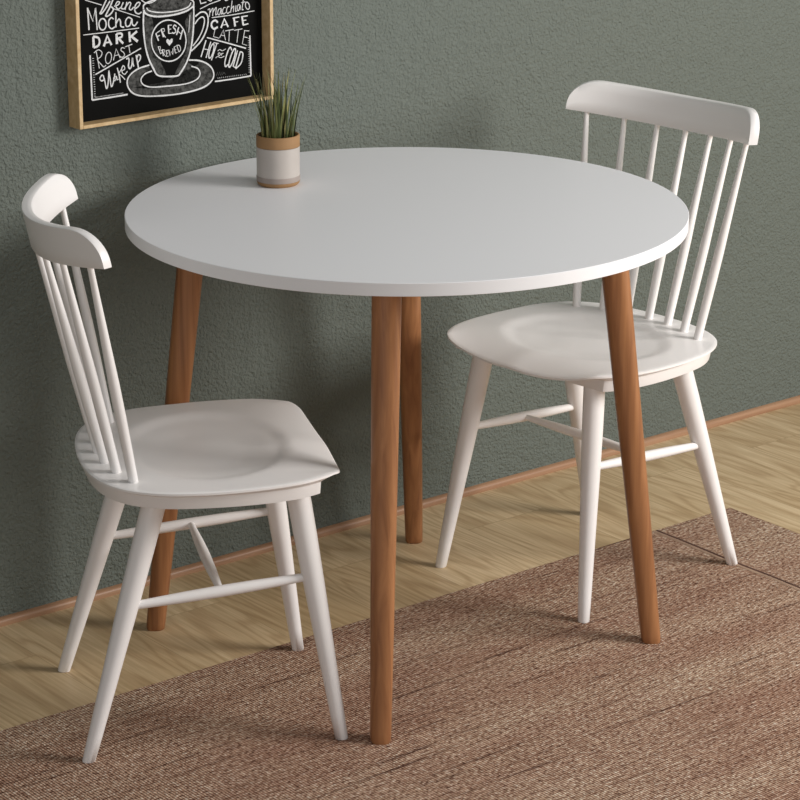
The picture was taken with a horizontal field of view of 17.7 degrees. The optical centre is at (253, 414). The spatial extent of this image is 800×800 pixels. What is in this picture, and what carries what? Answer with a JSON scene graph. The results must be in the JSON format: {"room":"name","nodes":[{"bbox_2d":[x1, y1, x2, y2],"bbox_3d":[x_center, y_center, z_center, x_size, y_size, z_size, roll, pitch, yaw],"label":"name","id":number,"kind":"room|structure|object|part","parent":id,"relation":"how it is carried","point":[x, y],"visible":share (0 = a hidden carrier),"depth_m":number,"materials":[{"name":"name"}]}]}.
{"room":"dining room","nodes":[
{"label":"dining room","id":0,"kind":"room"},
{"bbox_2d":[0,0,799,616],"bbox_3d":[0.007,-0.983,4.418,6.200,2.650,0.120,-14,22,-34],"label":"wall","id":1,"kind":"structure","parent":0,"point":[497,75],"depth_m":4.71,"materials":[{"name":"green paint"}]},
{"bbox_2d":[65,0,273,129],"bbox_3d":[-0.140,-0.793,4.267,0.398,0.590,0.034,-14,22,-34],"label":"framed picture","id":2,"kind":"object","parent":1,"relation":"attached to","point":[128,60],"visible":0.99,"depth_m":4.33,"materials":[{"name":"brown wood"}]},
{"bbox_3d":[-0.298,-0.755,4.159,0.007,0.590,0.034,-14,22,-34],"label":"frame rail","id":3,"kind":"part","parent":2,"relation":"part of","materials":[{"name":"brown wood"}]},
{"bbox_3d":[-0.136,-0.516,4.360,0.384,0.006,0.034,-14,22,-34],"label":"frame rail","id":4,"kind":"part","parent":2,"relation":"part of","materials":[{"name":"brown wood"}]},
{"bbox_3d":[0.018,-0.832,4.375,0.007,0.590,0.034,-14,22,-34],"label":"frame rail","id":5,"kind":"part","parent":2,"relation":"part of","materials":[{"name":"brown wood"}]},
{"bbox_2d":[0,395,799,626],"bbox_3d":[0.063,0.237,4.769,6.200,0.014,0.011,-14,22,-34],"label":"baseboard","id":6,"kind":"structure","parent":1,"relation":"attached to","point":[59,605],"depth_m":4.92,"materials":[{"name":"brown wood"}]},
{"bbox_2d":[0,403,799,730],"bbox_3d":[1.292,0.787,3.165,6.200,0.050,4.200,-14,22,-34],"label":"floor","id":7,"kind":"structure","parent":0,"point":[500,532],"depth_m":4.67,"materials":[{"name":"brown wood"}]},
{"bbox_2d":[0,508,799,799],"bbox_3d":[0.441,0.634,3.575,2.435,0.004,1.750,-14,22,-34],"label":"rug","id":8,"kind":"object","parent":7,"relation":"on","point":[500,691],"visible":0.99,"depth_m":4.08,"materials":[{"name":"brown carpet"}]},
{"bbox_2d":[21,173,347,762],"bbox_3d":[-0.113,0.068,3.980,0.462,0.839,0.441,-4,19,-9],"label":"dining chair","id":9,"kind":"object","parent":8,"relation":"on","point":[231,452],"visible":1,"depth_m":3.91,"materials":[{"name":"white paint"}]},
{"bbox_3d":[-0.292,-0.285,3.830,0.106,0.069,0.439,-4,19,-9],"label":"crest rail","id":10,"kind":"part","parent":9,"relation":"part of","materials":[{"name":"white paint"}]},
{"bbox_3d":[-0.249,0.230,4.171,0.158,0.413,0.037,3,19,10],"label":"leg","id":11,"kind":"part","parent":9,"relation":"part of","materials":[{"name":"white paint"}]},
{"bbox_3d":[-0.195,0.323,3.887,0.158,0.410,0.037,-11,21,-29],"label":"leg","id":12,"kind":"part","parent":9,"relation":"part of","materials":[{"name":"white paint"}]},
{"bbox_3d":[-0.080,0.059,3.984,0.392,0.033,0.430,-4,19,-9],"label":"seat","id":13,"kind":"part","parent":9,"relation":"part of","materials":[{"name":"white paint"}]},
{"bbox_3d":[0.043,0.209,4.218,0.036,0.410,0.103,16,25,40],"label":"leg","id":14,"kind":"part","parent":9,"relation":"part of","materials":[{"name":"white paint"}]},
{"bbox_3d":[0.096,0.302,3.937,0.103,0.410,0.036,8,21,26],"label":"leg","id":15,"kind":"part","parent":9,"relation":"part of","materials":[{"name":"white paint"}]},
{"bbox_2d":[124,147,688,744],"bbox_3d":[0.248,0.021,4.249,0.902,0.746,0.907,-1,18,0],"label":"dining table","id":16,"kind":"object","parent":8,"relation":"on","point":[397,227],"visible":0.98,"depth_m":4.08,"materials":[{"name":"white laminate"}]},
{"bbox_3d":[-0.129,0.024,4.288,0.121,0.726,0.047,-1,18,0],"label":"leg","id":17,"kind":"part","parent":16,"relation":"part of","materials":[{"name":"brown wood"}]},
{"bbox_2d":[248,67,304,187],"bbox_3d":[0.042,-0.480,4.265,0.096,0.200,0.088,-10,21,-26],"label":"potted grass","id":18,"kind":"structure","parent":16,"relation":"on","point":[277,143],"depth_m":4.25,"materials":[{"name":"white ceramic"}]},
{"bbox_2d":[256,132,299,187],"bbox_3d":[0.040,-0.427,4.286,0.073,0.085,0.073,-1,18,0],"label":"pot","id":19,"kind":"object","parent":18,"relation":"attached to","point":[277,153],"depth_m":4.26,"materials":[{"name":"beige ceramic"}]},
{"bbox_3d":[0.200,0.148,3.900,0.045,0.724,0.119,1,19,5],"label":"leg","id":20,"kind":"part","parent":16,"relation":"part of","materials":[{"name":"brown wood"}]},
{"bbox_3d":[0.278,-0.090,4.614,0.046,0.726,0.149,2,19,10],"label":"leg","id":21,"kind":"part","parent":16,"relation":"part of","materials":[{"name":"brown wood"}]},
{"bbox_3d":[0.616,0.037,4.212,0.128,0.724,0.045,-1,18,0],"label":"leg","id":22,"kind":"part","parent":16,"relation":"part of","materials":[{"name":"brown wood"}]},
{"bbox_2d":[435,80,759,622],"bbox_3d":[0.611,-0.127,4.532,0.462,0.839,0.441,-16,24,-38],"label":"dining chair","id":23,"kind":"object","parent":8,"relation":"on","point":[567,341],"visible":0.93,"depth_m":4.52,"materials":[{"name":"white paint"}]},
{"bbox_3d":[0.378,0.078,4.598,0.103,0.412,0.036,-2,18,-3],"label":"leg","id":24,"kind":"part","parent":23,"relation":"part of","materials":[{"name":"white paint"}]},
{"bbox_3d":[0.602,0.015,4.780,0.037,0.413,0.158,9,21,28],"label":"leg","id":25,"kind":"part","parent":23,"relation":"part of","materials":[{"name":"white paint"}]},
{"bbox_3d":[0.585,-0.126,4.510,0.392,0.033,0.430,-16,24,-38],"label":"seat","id":26,"kind":"part","parent":23,"relation":"part of","materials":[{"name":"white paint"}]},
{"bbox_3d":[0.573,0.147,4.380,0.036,0.410,0.103,3,19,12],"label":"leg","id":27,"kind":"part","parent":23,"relation":"part of","materials":[{"name":"white paint"}]},
{"bbox_3d":[0.740,-0.530,4.519,0.106,0.069,0.439,-16,24,-38],"label":"crest rail","id":28,"kind":"part","parent":23,"relation":"part of","materials":[{"name":"white paint"}]},
{"bbox_3d":[0.799,0.084,4.559,0.158,0.410,0.037,-7,19,-18],"label":"leg","id":29,"kind":"part","parent":23,"relation":"part of","materials":[{"name":"white paint"}]}
]}

